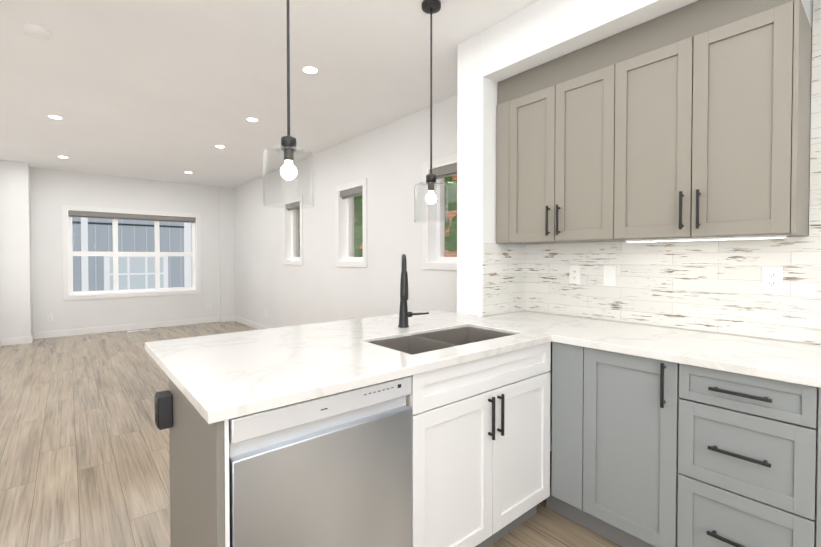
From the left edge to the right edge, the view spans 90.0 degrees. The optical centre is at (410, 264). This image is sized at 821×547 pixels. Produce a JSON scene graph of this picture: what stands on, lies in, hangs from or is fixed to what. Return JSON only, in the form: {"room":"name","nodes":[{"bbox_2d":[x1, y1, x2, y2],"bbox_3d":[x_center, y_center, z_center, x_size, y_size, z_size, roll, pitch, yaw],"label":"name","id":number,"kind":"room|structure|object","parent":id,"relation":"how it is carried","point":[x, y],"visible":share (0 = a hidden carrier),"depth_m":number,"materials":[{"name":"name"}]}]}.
{"room":"kitchen","nodes":[
{"label":"kitchen","id":0,"kind":"room"},
{"bbox_2d":[0,0,538,187],"bbox_3d":[-1.818,-1.520,2.574,5.480,0.120,12.000,-1,1,-40],"label":"ceiling","id":1,"kind":"structure","parent":0,"point":[168,90],"depth_m":3.23,"materials":[{"name":"paint"}]},
{"bbox_2d":[22,24,51,39],"bbox_3d":[-2.317,-1.440,2.549,0.136,0.037,0.136,-1,1,-40],"label":"smoke detector","id":2,"kind":"object","parent":1,"relation":"attached to","point":[37,31],"visible":1,"depth_m":2.52,"materials":[{"name":"white plastic"}]},
{"bbox_2d":[46,115,63,118],"bbox_3d":[-3.576,-1.484,4.129,0.132,0.004,0.132,-1,1,-40],"label":"recessed light","id":3,"kind":"object","parent":1,"relation":"in","point":[54,116],"visible":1,"depth_m":4.13,"materials":[{"name":"white"}]},
{"bbox_2d":[245,118,258,121],"bbox_3d":[-1.623,-1.485,4.212,0.132,0.004,0.132,-1,1,-40],"label":"recessed light","id":4,"kind":"object","parent":1,"relation":"in","point":[252,119],"visible":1,"depth_m":4.20,"materials":[{"name":"white"}]},
{"bbox_2d":[263,0,313,208],"bbox_3d":[-0.473,-0.835,1.586,0.190,1.214,0.190,-1,1,-40],"label":"pendant light","id":5,"kind":"object","parent":1,"relation":"hanging from","point":[289,171],"visible":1,"depth_m":1.58,"materials":[{"name":"black"}]},
{"bbox_2d":[301,66,318,73],"bbox_3d":[-0.757,-1.466,3.099,0.132,0.004,0.132,-1,1,-40],"label":"recessed light","id":6,"kind":"object","parent":1,"relation":"in","point":[309,70],"visible":1,"depth_m":3.10,"materials":[{"name":"white"}]},
{"bbox_2d":[414,0,447,222],"bbox_3d":[0.116,-0.847,2.301,0.190,1.214,0.190,-1,1,-40],"label":"pendant light","id":7,"kind":"object","parent":1,"relation":"hanging from","point":[430,7],"visible":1,"depth_m":2.29,"materials":[{"name":"black"}]},
{"bbox_2d":[0,321,621,546],"bbox_3d":[-1.818,1.290,2.622,5.480,0.100,12.000,-1,1,-40],"label":"floor","id":8,"kind":"structure","parent":0,"point":[84,452],"depth_m":2.73,"materials":[{"name":"brown wood"}]},
{"bbox_2d":[169,370,432,546],"bbox_3d":[-0.413,0.819,1.488,0.699,0.880,0.620,-1,1,-40],"label":"base cabinet","id":9,"kind":"object","parent":8,"relation":"on","point":[199,450],"depth_m":1.32,"materials":[{"name":"grey wood"}]},
{"bbox_2d":[154,390,172,429],"bbox_3d":[-0.873,0.512,1.450,0.048,0.115,0.074,-1,1,-40],"label":"box","id":10,"kind":"object","parent":9,"relation":"attached to","point":[163,403],"visible":1,"depth_m":1.42,"materials":[{"name":"grey plastic"}]},
{"bbox_2d":[229,376,410,546],"bbox_3d":[-0.415,0.822,1.467,0.596,0.876,0.600,-1,1,-40],"label":"dishwasher","id":11,"kind":"object","parent":8,"relation":"on","point":[333,470],"visible":0.75,"depth_m":1.22,"materials":[{"name":"silver metal"}]},
{"bbox_2d":[433,342,550,546],"bbox_3d":[0.146,0.811,1.956,0.880,0.880,0.620,-1,1,-40],"label":"base cabinet","id":12,"kind":"object","parent":8,"relation":"on","point":[480,452],"depth_m":1.70,"materials":[{"name":"white wood"}]},
{"bbox_2d":[161,334,400,400],"bbox_3d":[-0.396,0.361,1.469,0.756,0.032,0.330,-1,1,-40],"label":"countertop","id":13,"kind":"structure","parent":12,"relation":"on","point":[218,377],"depth_m":1.45,"materials":[{"name":"stone"}]},
{"bbox_2d":[145,311,476,367],"bbox_3d":[-0.407,0.351,2.061,1.500,0.032,0.568,-1,1,-40],"label":"countertop","id":14,"kind":"structure","parent":12,"relation":"on","point":[182,349],"depth_m":1.95,"materials":[{"name":"stone"}]},
{"bbox_2d":[398,254,428,327],"bbox_3d":[-0.003,0.138,2.159,0.214,0.390,0.158,-1,1,-40],"label":"faucet","id":15,"kind":"object","parent":14,"relation":"on","point":[404,314],"visible":1,"depth_m":2.10,"materials":[{"name":"matte black metal"}]},
{"bbox_2d":[189,326,556,423],"bbox_3d":[0.046,0.361,1.520,1.500,0.032,0.136,-1,1,-40],"label":"countertop","id":16,"kind":"structure","parent":12,"relation":"on","point":[215,404],"depth_m":1.28,"materials":[{"name":"stone"}]},
{"bbox_2d":[369,326,513,354],"bbox_3d":[0.166,0.487,1.941,0.751,0.274,0.396,-1,1,-40],"label":"sink","id":17,"kind":"object","parent":16,"relation":"in","point":[426,342],"visible":0.15,"depth_m":2.09,"materials":[{"name":"silver metal"}]},
{"bbox_2d":[425,310,820,387],"bbox_3d":[1.077,0.353,1.965,0.721,0.032,2.620,-1,1,-40],"label":"countertop","id":18,"kind":"structure","parent":12,"relation":"on","point":[792,362],"depth_m":1.75,"materials":[{"name":"stone"}]},
{"bbox_2d":[546,342,573,520],"bbox_3d":[1.003,0.808,2.124,0.638,0.880,0.218,-1,1,-40],"label":"base cabinet","id":19,"kind":"object","parent":8,"relation":"on","point":[560,500],"depth_m":1.96,"materials":[{"name":"grey wood"}]},
{"bbox_2d":[574,345,809,546],"bbox_3d":[1.289,0.814,1.783,0.638,0.880,0.833,-1,1,-40],"label":"base cabinet","id":20,"kind":"object","parent":8,"relation":"on","point":[648,452],"depth_m":1.57,"materials":[{"name":"grey wood"}]},
{"bbox_2d":[810,386,820,546],"bbox_3d":[1.734,0.823,1.251,0.638,0.880,0.649,-1,1,-40],"label":"base cabinet","id":21,"kind":"object","parent":8,"relation":"on","point":[815,392],"depth_m":1.30,"materials":[{"name":"grey wood"}]},
{"bbox_2d":[0,0,816,450],"bbox_3d":[-1.829,-0.107,2.471,5.300,2.700,11.820,-1,1,-40],"label":"wall","id":22,"kind":"structure","parent":0,"point":[248,274],"depth_m":5.30,"materials":[{"name":"paint"}]},
{"bbox_2d":[0,336,30,345],"bbox_3d":[-5.833,1.130,6.058,0.320,0.105,0.019,-1,1,-40],"label":"baseboard","id":23,"kind":"structure","parent":22,"relation":"attached to","point":[19,340],"depth_m":6.06,"materials":[{"name":"white"}]},
{"bbox_2d":[47,313,52,320],"bbox_3d":[-5.786,0.843,6.590,0.072,0.116,0.008,-1,1,-40],"label":"outlet","id":24,"kind":"object","parent":22,"relation":"attached to","point":[49,317],"visible":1,"depth_m":6.59,"materials":[{"name":"white plastic"}]},
{"bbox_2d":[34,317,220,338],"bbox_3d":[-4.879,1.108,7.341,2.770,0.105,0.030,-1,1,-40],"label":"baseboard","id":25,"kind":"structure","parent":22,"relation":"attached to","point":[41,335],"depth_m":7.19,"materials":[{"name":"white wood"}]},
{"bbox_2d":[62,205,200,300],"bbox_3d":[-4.920,-0.205,7.391,2.056,1.556,0.166,-1,1,-40],"label":"window","id":26,"kind":"structure","parent":22,"relation":"in","point":[69,212],"depth_m":7.25,"materials":[{"name":"white"}]},
{"bbox_2d":[234,316,268,329],"bbox_3d":[-1.404,1.135,5.757,0.016,0.105,6.780,-1,1,-40],"label":"baseboard","id":27,"kind":"structure","parent":22,"relation":"attached to","point":[257,326],"depth_m":7.62,"materials":[{"name":"white wood"}]},
{"bbox_2d":[282,195,302,264],"bbox_3d":[-1.719,-0.501,6.223,0.166,1.014,0.694,-1,1,-40],"label":"window","id":28,"kind":"structure","parent":22,"relation":"in","point":[289,236],"depth_m":6.39,"materials":[{"name":"white wood"}]},
{"bbox_2d":[335,178,366,267],"bbox_3d":[-0.660,-0.479,4.958,0.166,1.014,0.694,-1,1,-40],"label":"window","id":29,"kind":"structure","parent":22,"relation":"in","point":[345,193],"depth_m":5.12,"materials":[{"name":"white"}]},
{"bbox_2d":[423,154,456,270],"bbox_3d":[0.400,-0.458,3.693,0.166,1.014,0.694,-1,1,-40],"label":"window","id":30,"kind":"structure","parent":22,"relation":"in","point":[433,232],"depth_m":3.87,"materials":[{"name":"white"}]},
{"bbox_2d":[496,41,599,243],"bbox_3d":[0.934,-0.652,2.439,0.327,1.036,0.800,-1,1,-40],"label":"upper cabinet","id":31,"kind":"object","parent":22,"relation":"attached to","point":[548,176],"depth_m":2.35,"materials":[{"name":"brown"}]},
{"bbox_2d":[482,0,820,344],"bbox_3d":[1.918,-0.400,1.176,0.449,1.499,4.029,-1,1,-40],"label":"tile backsplash","id":32,"kind":"structure","parent":22,"relation":"attached to","point":[713,286],"depth_m":2.11,"materials":[{"name":"white tile"}]},
{"bbox_2d":[569,265,580,283],"bbox_3d":[1.030,0.063,2.573,0.008,0.116,0.072,-1,1,-40],"label":"outlet","id":33,"kind":"object","parent":32,"relation":"attached to","point":[574,274],"visible":1,"depth_m":2.57,"materials":[{"name":"white plastic"}]},
{"bbox_2d":[603,266,615,285],"bbox_3d":[1.167,0.066,2.408,0.010,0.116,0.072,-1,1,-40],"label":"light switch","id":34,"kind":"object","parent":32,"relation":"attached to","point":[609,275],"visible":1,"depth_m":2.40,"materials":[{"name":"white plastic"}]},
{"bbox_2d":[761,267,782,292],"bbox_3d":[1.632,0.067,1.854,0.008,0.116,0.072,-1,1,-40],"label":"outlet","id":35,"kind":"object","parent":32,"relation":"attached to","point":[772,279],"visible":1,"depth_m":1.85,"materials":[{"name":"white plastic"}]},
{"bbox_2d":[596,0,811,241],"bbox_3d":[1.354,-0.643,1.939,0.327,1.036,0.738,-1,1,-40],"label":"upper cabinet","id":36,"kind":"object","parent":22,"relation":"attached to","point":[690,122],"depth_m":1.77,"materials":[{"name":"brown"}]},
{"label":"outside","id":37,"kind":"structure","parent":0,"visible":0},
{"bbox_3d":[3.807,4.148,9.598,42.000,0.050,21.800,-1,1,-40],"label":"ground","id":38,"kind":"structure","parent":37,"visible":0},
{"bbox_2d":[72,217,191,291],"bbox_3d":[-9.012,-1.937,13.122,21.000,12.000,0.380,-1,1,-40],"label":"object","id":39,"kind":"structure","parent":38,"relation":"on","point":[88,279],"depth_m":13.04,"materials":[{"name":"clear glass"}]},
{"bbox_2d":[298,175,456,256],"bbox_3d":[1.278,-1.357,8.366,0.300,11.000,19.300,-1,1,-40],"label":"brick house","id":40,"kind":"structure","parent":38,"relation":"on","point":[453,213],"depth_m":8.66,"materials":[{"name":"brick"}]},
{"bbox_2d":[298,176,456,256],"bbox_3d":[-1.367,0.834,8.497,1.382,6.615,7.874,-1,1,-40],"label":"tree","id":41,"kind":"object","parent":38,"relation":"on","point":[452,185],"depth_m":6.32,"materials":[{"name":"green plant"}]}
]}

